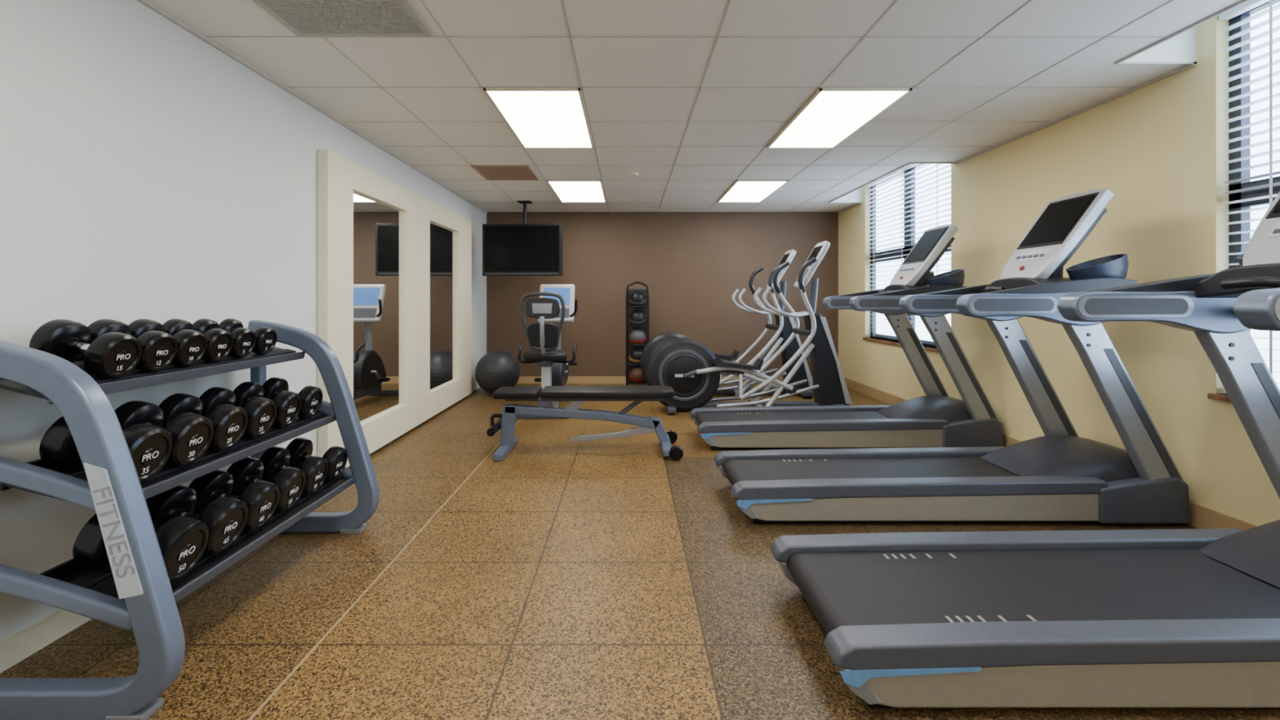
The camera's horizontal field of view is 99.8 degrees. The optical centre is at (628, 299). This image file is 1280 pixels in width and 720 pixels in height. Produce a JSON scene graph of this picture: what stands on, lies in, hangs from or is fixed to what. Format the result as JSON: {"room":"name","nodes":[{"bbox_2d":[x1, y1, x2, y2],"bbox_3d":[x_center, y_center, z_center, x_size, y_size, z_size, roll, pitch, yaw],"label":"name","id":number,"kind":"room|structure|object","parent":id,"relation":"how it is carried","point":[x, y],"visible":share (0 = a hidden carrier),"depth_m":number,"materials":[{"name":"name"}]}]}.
{"room":"gym","nodes":[
{"label":"gym","id":0,"kind":"room"},
{"bbox_2d":[0,0,486,642],"bbox_3d":[-2.275,-0.030,2.975,0.150,2.660,10.750,0,0,0],"label":"wall","id":1,"kind":"structure","parent":0,"point":[147,171],"depth_m":2.41,"materials":[{"name":"white paint"}]},
{"bbox_2d":[0,608,91,673],"bbox_3d":[-2.192,1.250,0.675,0.015,0.100,6.150,0,0,0],"label":"baseboard","id":2,"kind":"structure","parent":1,"relation":"attached to","point":[23,644],"depth_m":1.99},
{"bbox_2d":[136,0,488,213],"bbox_3d":[-2.190,-1.349,2.975,0.020,0.022,10.750,0,0,0],"label":"trim","id":3,"kind":"structure","parent":1,"relation":"attached to","point":[148,3],"depth_m":3.28,"materials":[{"name":"white metal"}]},
{"bbox_2d":[317,149,417,467],"bbox_3d":[-2.159,0.105,4.618,0.079,2.330,1.636,0,0,0],"label":"wall mirror","id":4,"kind":"object","parent":1,"relation":"attached to","point":[367,222],"visible":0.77,"depth_m":4.46,"materials":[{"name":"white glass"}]},
{"bbox_2d":[417,195,471,425],"bbox_3d":[-2.159,0.105,6.363,0.079,2.330,1.846,0,0,0],"label":"wall mirror","id":5,"kind":"object","parent":1,"relation":"attached to","point":[444,236],"visible":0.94,"depth_m":6.20,"materials":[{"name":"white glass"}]},
{"bbox_2d":[0,383,1279,719],"bbox_3d":[0.525,1.350,2.975,5.750,0.100,11.050,0,0,0],"label":"floor","id":6,"kind":"structure","parent":0,"point":[559,578],"depth_m":2.30,"materials":[{"name":"tile"}]},
{"bbox_2d":[0,320,379,719],"bbox_3d":[-1.771,0.708,2.355,0.716,1.185,1.424,0,0,0],"label":"dumbbell rack","id":7,"kind":"object","parent":6,"relation":"on","point":[137,593],"visible":0.78,"depth_m":1.68,"materials":[{"name":"grey metal"}]},
{"bbox_2d":[0,458,54,491],"bbox_3d":[-1.974,0.569,2.365,0.029,0.071,1.330,0,0,0],"label":"shelf","id":8,"kind":"object","parent":7,"relation":"attached to","point":[39,463],"depth_m":1.78,"materials":[{"name":"metal"}]},
{"bbox_2d":[39,558,82,578],"bbox_3d":[-1.873,0.907,2.365,0.029,0.071,1.330,0,0,0],"label":"shelf","id":9,"kind":"object","parent":7,"relation":"attached to","point":[68,569],"depth_m":1.78,"materials":[{"name":"black plastic"}]},
{"bbox_2d":[29,319,142,378],"bbox_3d":[-1.947,0.177,1.940,0.265,0.164,0.164,14,0,0],"label":"dumbbell","id":10,"kind":"object","parent":7,"relation":"on","point":[112,355],"depth_m":1.91,"materials":[{"name":"black rubber"}]},
{"bbox_2d":[39,416,173,484],"bbox_3d":[-1.783,0.506,1.850,0.291,0.198,0.198,14,0,0],"label":"dumbbell","id":11,"kind":"object","parent":7,"relation":"on","point":[150,446],"depth_m":1.80,"materials":[{"name":"black rubber"}]},
{"bbox_2d":[92,485,134,577],"bbox_3d":[-1.573,0.709,1.644,0.128,0.281,0.001,0,0,0],"label":"print","id":12,"kind":"object","parent":7,"relation":"attached to","point":[117,525],"depth_m":1.65,"materials":[{"name":"grey paint"}]},
{"bbox_2d":[84,319,177,372],"bbox_3d":[-1.947,0.180,2.105,0.259,0.159,0.159,14,0,0],"label":"dumbbell","id":13,"kind":"object","parent":7,"relation":"on","point":[159,348],"depth_m":2.08,"materials":[{"name":"black rubber"}]},
{"bbox_2d":[72,510,208,584],"bbox_3d":[-1.671,0.840,1.860,0.305,0.210,0.210,14,0,0],"label":"dumbbell","id":14,"kind":"object","parent":7,"relation":"on","point":[183,541],"depth_m":1.81,"materials":[{"name":"black rubber"}]},
{"bbox_2d":[0,346,297,399],"bbox_3d":[-1.972,0.276,2.365,0.294,0.084,1.330,0,0,0],"label":"shelf","id":15,"kind":"object","parent":7,"relation":"attached to","point":[135,379],"depth_m":2.18,"materials":[{"name":"black metal"}]},
{"bbox_2d":[114,400,213,466],"bbox_3d":[-1.783,0.509,2.050,0.284,0.193,0.192,14,0,0],"label":"dumbbell","id":16,"kind":"object","parent":7,"relation":"on","point":[192,434],"depth_m":2.02,"materials":[{"name":"black rubber"}]},
{"bbox_2d":[1,413,329,502],"bbox_3d":[-1.811,0.621,2.365,0.333,0.094,1.330,0,0,0],"label":"shelf","id":17,"kind":"object","parent":7,"relation":"attached to","point":[169,477],"depth_m":2.17,"materials":[{"name":"black metal"}]},
{"bbox_2d":[128,318,207,367],"bbox_3d":[-1.948,0.182,2.265,0.253,0.155,0.155,14,0,0],"label":"dumbbell","id":18,"kind":"object","parent":7,"relation":"on","point":[192,345],"depth_m":2.24,"materials":[{"name":"black rubber"}]},
{"bbox_2d":[145,484,248,555],"bbox_3d":[-1.672,0.843,2.070,0.297,0.204,0.204,14,0,0],"label":"dumbbell","id":19,"kind":"object","parent":7,"relation":"on","point":[225,517],"depth_m":2.04,"materials":[{"name":"black rubber"}]},
{"bbox_2d":[162,318,233,362],"bbox_3d":[-1.949,0.184,2.425,0.247,0.150,0.150,14,0,0],"label":"dumbbell","id":20,"kind":"object","parent":7,"relation":"on","point":[220,341],"depth_m":2.40,"materials":[{"name":"black rubber"}]},
{"bbox_2d":[158,393,248,451],"bbox_3d":[-1.784,0.511,2.250,0.277,0.187,0.187,14,0,0],"label":"dumbbell","id":21,"kind":"object","parent":7,"relation":"on","point":[229,422],"depth_m":2.22,"materials":[{"name":"black rubber"}]},
{"bbox_2d":[57,475,351,598],"bbox_3d":[-1.702,0.961,2.365,0.352,0.099,1.330,0,0,0],"label":"shelf","id":22,"kind":"object","parent":7,"relation":"attached to","point":[99,583],"depth_m":2.05,"materials":[{"name":"black metal"}]},
{"bbox_2d":[192,318,256,358],"bbox_3d":[-1.949,0.186,2.585,0.241,0.146,0.146,14,0,0],"label":"dumbbell","id":23,"kind":"object","parent":7,"relation":"on","point":[244,339],"depth_m":2.56,"materials":[{"name":"black rubber"}]},
{"bbox_2d":[188,469,279,531],"bbox_3d":[-1.673,0.846,2.275,0.290,0.198,0.198,14,0,0],"label":"dumbbell","id":24,"kind":"object","parent":7,"relation":"on","point":[261,498],"depth_m":2.24,"materials":[{"name":"black rubber"}]},
{"bbox_2d":[199,386,276,438],"bbox_3d":[-1.785,0.514,2.450,0.270,0.181,0.181,14,0,0],"label":"dumbbell","id":25,"kind":"object","parent":7,"relation":"on","point":[261,412],"depth_m":2.42,"materials":[{"name":"black rubber"}]},
{"bbox_2d":[218,318,277,355],"bbox_3d":[-1.950,0.189,2.750,0.235,0.141,0.141,14,0,0],"label":"dumbbell","id":26,"kind":"object","parent":7,"relation":"on","point":[266,337],"depth_m":2.72,"materials":[{"name":"black rubber"}]},
{"bbox_2d":[226,457,305,512],"bbox_3d":[-1.673,0.849,2.475,0.282,0.192,0.192,14,0,0],"label":"dumbbell","id":27,"kind":"object","parent":7,"relation":"on","point":[291,482],"depth_m":2.44,"materials":[{"name":"black rubber"}]},
{"bbox_2d":[232,381,301,427],"bbox_3d":[-1.785,0.517,2.650,0.263,0.176,0.176,14,0,0],"label":"dumbbell","id":28,"kind":"object","parent":7,"relation":"on","point":[288,404],"depth_m":2.61,"materials":[{"name":"black rubber"}]},
{"bbox_2d":[262,377,323,418],"bbox_3d":[-1.786,0.519,2.850,0.256,0.170,0.170,14,0,0],"label":"dumbbell","id":29,"kind":"object","parent":7,"relation":"on","point":[311,397],"depth_m":2.81,"materials":[{"name":"black rubber"}]},
{"bbox_2d":[257,446,328,495],"bbox_3d":[-1.674,0.851,2.680,0.275,0.187,0.186,14,0,0],"label":"dumbbell","id":30,"kind":"object","parent":7,"relation":"on","point":[315,468],"depth_m":2.64,"materials":[{"name":"black rubber"}]},
{"bbox_2d":[285,437,347,481],"bbox_3d":[-1.675,0.854,2.880,0.267,0.181,0.181,14,0,0],"label":"dumbbell","id":31,"kind":"object","parent":7,"relation":"on","point":[300,449],"depth_m":2.84,"materials":[{"name":"black rubber"}]},
{"bbox_2d":[475,350,519,394],"bbox_3d":[-1.800,1.000,7.420,0.605,0.599,0.607,0,0,24],"label":"ball","id":32,"kind":"object","parent":6,"relation":"on","point":[496,369],"visible":0.97,"depth_m":7.20,"materials":[{"name":"grey rubber"}]},
{"bbox_2d":[517,284,577,418],"bbox_3d":[-0.930,0.550,6.558,0.665,1.500,1.604,0,0,0],"label":"exercise bike","id":33,"kind":"object","parent":6,"relation":"on","point":[556,304],"visible":0.95,"depth_m":5.87,"materials":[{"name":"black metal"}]},
{"bbox_2d":[521,349,566,360],"bbox_3d":[-0.927,0.630,6.122,0.492,0.080,0.535,0,0,0],"label":"seat cushion","id":34,"kind":"object","parent":33,"relation":"on","point":[557,354],"depth_m":5.87,"materials":[{"name":"leather"}]},
{"bbox_2d":[486,385,683,461],"bbox_3d":[-0.372,1.030,4.620,1.631,0.540,0.600,0,0,0],"label":"weight bench","id":35,"kind":"object","parent":6,"relation":"on","point":[578,395],"visible":1,"depth_m":4.58,"materials":[{"name":"leather"}]},
{"bbox_2d":[626,281,648,385],"bbox_3d":[0.130,0.518,7.780,0.440,1.564,0.440,0,0,0],"label":"ball rack","id":36,"kind":"object","parent":6,"relation":"on","point":[637,300],"visible":0.88,"depth_m":7.73,"materials":[{"name":"black plastic"}]},
{"bbox_2d":[640,248,813,398],"bbox_3d":[1.335,0.311,7.350,2.349,1.977,0.656,0,0,0],"label":"elliptical trainer","id":37,"kind":"object","parent":6,"relation":"on","point":[784,326],"visible":0.49,"depth_m":7.25,"materials":[{"name":"black plastic"}]},
{"bbox_2d":[647,240,852,414],"bbox_3d":[1.395,0.311,6.300,2.349,1.977,0.656,0,0,0],"label":"elliptical trainer","id":38,"kind":"object","parent":6,"relation":"on","point":[687,366],"visible":0.94,"depth_m":6.18,"materials":[{"name":"black plastic"}]},
{"bbox_2d":[689,224,1004,449],"bbox_3d":[1.904,0.310,4.960,2.609,1.980,0.757,0,0,0],"label":"treadmill","id":39,"kind":"object","parent":6,"relation":"on","point":[935,419],"visible":0.81,"depth_m":4.61,"materials":[{"name":"black plastic"}]},
{"bbox_2d":[882,284,928,290],"bbox_3d":[2.665,-0.071,4.960,0.440,0.139,0.680,0,0,0],"label":"tray","id":40,"kind":"object","parent":39,"relation":"on","point":[891,286],"depth_m":4.80,"materials":[{"name":"grey plastic"}]},
{"bbox_2d":[877,395,972,422],"bbox_3d":[2.770,1.077,4.960,0.810,0.345,0.620,0,0,0],"label":"hood","id":41,"kind":"object","parent":39,"relation":"attached to","point":[928,407],"depth_m":4.79,"materials":[{"name":"grey plastic"}]},
{"bbox_2d":[928,271,934,277],"bbox_3d":[2.781,-0.157,5.190,0.314,0.230,0.231,0,0,0],"label":"bowl","id":42,"kind":"object","parent":39,"relation":"on","point":[931,273],"depth_m":5.11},
{"bbox_2d":[925,268,964,286],"bbox_3d":[2.781,-0.157,4.730,0.314,0.230,0.231,0,0,0],"label":"bowl","id":43,"kind":"object","parent":39,"relation":"on","point":[956,277],"depth_m":4.64,"materials":[{"name":"plastic"}]},
{"bbox_2d":[713,188,1191,525],"bbox_3d":[1.904,0.310,3.440,2.609,1.980,0.777,0,0,0],"label":"treadmill","id":44,"kind":"object","parent":6,"relation":"on","point":[1060,474],"visible":0.94,"depth_m":3.10,"materials":[{"name":"black plastic"}]},
{"bbox_2d":[981,277,1071,293],"bbox_3d":[2.665,-0.071,3.440,0.440,0.139,0.700,0,0,0],"label":"tray","id":45,"kind":"object","parent":44,"relation":"on","point":[1003,282],"depth_m":3.34,"materials":[{"name":"grey plastic"}]},
{"bbox_2d":[980,435,1139,482],"bbox_3d":[2.770,1.077,3.440,0.810,0.345,0.640,0,0,0],"label":"hood","id":46,"kind":"object","parent":44,"relation":"attached to","point":[1048,457],"depth_m":3.28,"materials":[{"name":"grey plastic"}]},
{"bbox_2d":[1066,253,1128,279],"bbox_3d":[2.781,-0.157,3.200,0.314,0.230,0.231,0,0,0],"label":"bowl","id":47,"kind":"object","parent":44,"relation":"on","point":[1113,267],"depth_m":3.12,"materials":[{"name":"plastic"}]},
{"bbox_2d":[769,191,1279,708],"bbox_3d":[1.944,0.310,2.055,2.609,1.980,0.827,0,0,0],"label":"treadmill","id":48,"kind":"object","parent":6,"relation":"on","point":[1157,618],"visible":1,"depth_m":1.95,"materials":[{"name":"black plastic"}]},
{"bbox_2d":[1193,262,1279,297],"bbox_3d":[2.705,-0.071,2.055,0.440,0.139,0.750,0,0,0],"label":"tray","id":49,"kind":"object","parent":48,"relation":"on","point":[1207,286],"depth_m":2.23,"materials":[{"name":"black plastic"}]},
{"bbox_2d":[1199,520,1279,587],"bbox_3d":[2.810,1.077,2.055,0.810,0.345,0.690,0,0,0],"label":"hood","id":50,"kind":"object","parent":48,"relation":"attached to","point":[1254,553],"depth_m":2.20,"materials":[{"name":"grey plastic"}]},
{"bbox_2d":[1235,253,1244,266],"bbox_3d":[2.821,-0.157,2.320,0.314,0.230,0.231,0,0,0],"label":"bowl","id":51,"kind":"object","parent":48,"relation":"on","point":[1239,258],"depth_m":2.38,"materials":[{"name":"grey plastic"}]},
{"bbox_2d":[486,212,838,376],"bbox_3d":[0.525,-0.030,8.425,5.750,2.660,0.150,0,0,0],"label":"wall","id":52,"kind":"structure","parent":0,"point":[691,265],"depth_m":8.35,"materials":[{"name":"brown paint"}]},
{"bbox_2d":[516,376,813,383],"bbox_3d":[0.517,1.245,8.342,5.435,0.110,0.015,0,0,0],"label":"baseboard","id":53,"kind":"structure","parent":52,"relation":"attached to","point":[522,380],"depth_m":8.34,"materials":[{"name":"brown wood"}]},
{"bbox_2d":[149,0,1241,212],"bbox_3d":[0.525,-1.540,2.975,5.750,0.360,11.050,0,0,0],"label":"ceiling","id":54,"kind":"structure","parent":0,"point":[291,61],"depth_m":3.22,"materials":[{"name":"tile"}]},
{"bbox_2d":[251,0,434,36],"bbox_3d":[-1.350,-1.353,2.450,0.700,0.012,0.640,0,0,0],"label":"ceiling vent","id":55,"kind":"object","parent":54,"relation":"in","point":[304,18],"depth_m":2.57,"materials":[{"name":"grey metal"}]},
{"bbox_2d":[470,165,538,180],"bbox_3d":[-1.310,-1.353,5.775,0.580,0.012,0.650,0,0,0],"label":"ceiling vent","id":56,"kind":"object","parent":54,"relation":"in","point":[489,172],"depth_m":5.72,"materials":[{"name":"metal"}]},
{"bbox_2d":[482,200,562,275],"bbox_3d":[-1.443,-0.843,7.447,1.100,1.035,0.266,0,0,4],"label":"television","id":57,"kind":"object","parent":54,"relation":"attached to","point":[524,249],"visible":1,"depth_m":7.32,"materials":[{"name":"black plastic"}]},
{"bbox_2d":[484,88,593,148],"bbox_3d":[-0.620,-1.352,4.125,0.620,0.015,1.330,0,0,0],"label":"ceiling light","id":58,"kind":"object","parent":54,"relation":"in","point":[538,117],"depth_m":3.95,"materials":[{"name":"white plastic"}]},
{"bbox_2d":[546,180,606,202],"bbox_3d":[-0.620,-1.352,6.785,0.620,0.015,1.330,0,0,0],"label":"ceiling light","id":59,"kind":"object","parent":54,"relation":"in","point":[567,191],"depth_m":6.66,"materials":[{"name":"white plastic"}]},
{"bbox_2d":[627,172,638,177],"bbox_3d":[0.050,-1.341,5.800,0.120,0.035,0.120,0,0,0],"label":"smoke detector","id":60,"kind":"object","parent":54,"relation":"attached to","point":[629,174],"visible":1,"depth_m":5.76,"materials":[{"name":"white plastic"}]},
{"bbox_2d":[205,0,1173,212],"bbox_3d":[0.525,-1.358,2.975,5.450,0.003,10.750,0,0,0],"label":"grid","id":61,"kind":"object","parent":54,"relation":"attached to","point":[570,36],"depth_m":3.45,"materials":[{"name":"white metal"}]},
{"bbox_2d":[717,180,788,202],"bbox_3d":[1.525,-1.352,6.785,0.590,0.015,1.330,0,0,0],"label":"ceiling light","id":62,"kind":"object","parent":54,"relation":"in","point":[741,191],"depth_m":6.66,"materials":[{"name":"white plastic"}]},
{"bbox_2d":[766,88,911,148],"bbox_3d":[1.525,-1.352,4.125,0.590,0.015,1.330,0,0,0],"label":"ceiling light","id":63,"kind":"object","parent":54,"relation":"in","point":[831,116],"depth_m":3.95,"materials":[{"name":"white plastic"}]},
{"bbox_2d":[838,15,1279,525],"bbox_3d":[3.325,-0.180,2.975,0.150,2.960,10.750,0,0,0],"label":"wall","id":64,"kind":"structure","parent":0,"point":[1158,147],"depth_m":3.51,"materials":[{"name":"beige paint"}]},
{"bbox_2d":[870,186,875,337],"bbox_3d":[3.345,-0.540,7.370,0.050,2.120,0.060,0,0,0],"label":"frame","id":65,"kind":"object","parent":64,"relation":"attached to","point":[871,187],"visible":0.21,"depth_m":7.34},
{"bbox_2d":[872,164,924,329],"bbox_3d":[3.345,-0.540,6.415,0.050,2.120,1.970,0,0,0],"label":"window","id":66,"kind":"structure","parent":64,"relation":"in","point":[918,165],"depth_m":6.38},
{"bbox_2d":[866,164,951,344],"bbox_3d":[3.280,-0.552,6.415,0.051,2.085,1.950,0,0,0],"label":"window blind","id":67,"kind":"object","parent":66,"relation":"attached to","point":[910,166],"visible":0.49,"depth_m":6.42,"materials":[{"name":"white plastic"}]},
{"bbox_2d":[862,337,938,352],"bbox_3d":[3.300,0.535,6.415,0.160,0.030,2.010,0,0,0],"label":"sill","id":68,"kind":"structure","parent":64,"relation":"attached to","point":[930,348],"depth_m":6.66,"materials":[{"name":"brown wood"}]},
{"bbox_2d":[870,333,936,347],"bbox_3d":[3.345,0.490,6.415,0.050,0.060,1.970,0,0,0],"label":"frame","id":69,"kind":"object","parent":64,"relation":"attached to","point":[879,335],"visible":0.29,"depth_m":6.75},
{"bbox_2d":[870,244,951,262],"bbox_3d":[3.345,-0.565,6.415,0.050,0.130,1.970,0,0,0],"label":"transom","id":70,"kind":"object","parent":64,"relation":"attached to","point":[895,254],"visible":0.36,"depth_m":6.82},
{"bbox_2d":[836,63,1196,213],"bbox_3d":[3.240,-1.350,2.975,0.020,0.020,10.750,0,0,0],"label":"trim","id":71,"kind":"structure","parent":64,"relation":"attached to","point":[1187,66],"depth_m":3.82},
{"bbox_2d":[828,0,1249,203],"bbox_3d":[3.019,-1.354,4.210,0.462,0.012,6.604,0,0,0],"label":"trim","id":72,"kind":"structure","parent":64,"relation":"attached to","point":[1119,62],"depth_m":3.06,"materials":[{"name":"white metal"}]},
{"bbox_2d":[844,377,1257,530],"bbox_3d":[3.243,1.235,2.975,0.015,0.130,10.750,0,0,0],"label":"baseboard","id":73,"kind":"structure","parent":64,"relation":"attached to","point":[1202,517],"depth_m":3.07,"materials":[{"name":"beige wood"}]},
{"bbox_2d":[1207,393,1231,402],"bbox_3d":[3.300,0.535,1.990,0.160,0.030,2.020,0,0,0],"label":"sill","id":74,"kind":"structure","parent":64,"relation":"attached to","point":[1220,397],"depth_m":2.95,"materials":[{"name":"brown wood"}]},
{"bbox_2d":[1228,14,1250,333],"bbox_3d":[3.345,-0.540,2.950,0.050,2.120,0.060,0,0,0],"label":"frame","id":75,"kind":"object","parent":64,"relation":"attached to","point":[1245,237],"visible":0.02,"depth_m":2.93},
{"bbox_2d":[1218,0,1279,386],"bbox_3d":[3.280,-0.552,1.990,0.051,2.085,1.960,0,0,0],"label":"window blind","id":76,"kind":"object","parent":64,"relation":"attached to","point":[1251,4],"visible":0.65,"depth_m":2.82,"materials":[{"name":"white plastic"}]},
{"bbox_2d":[1228,176,1279,208],"bbox_3d":[3.345,-0.565,1.990,0.050,0.130,1.980,0,0,0],"label":"transom","id":77,"kind":"object","parent":64,"relation":"attached to","point":[1276,189],"visible":0.6,"depth_m":2.85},
{"bbox_2d":[1228,0,1279,21],"bbox_3d":[3.345,-1.570,1.990,0.050,0.060,1.980,0,0,0],"label":"window","id":78,"kind":"structure","parent":64,"relation":"in","point":[1265,5],"depth_m":2.85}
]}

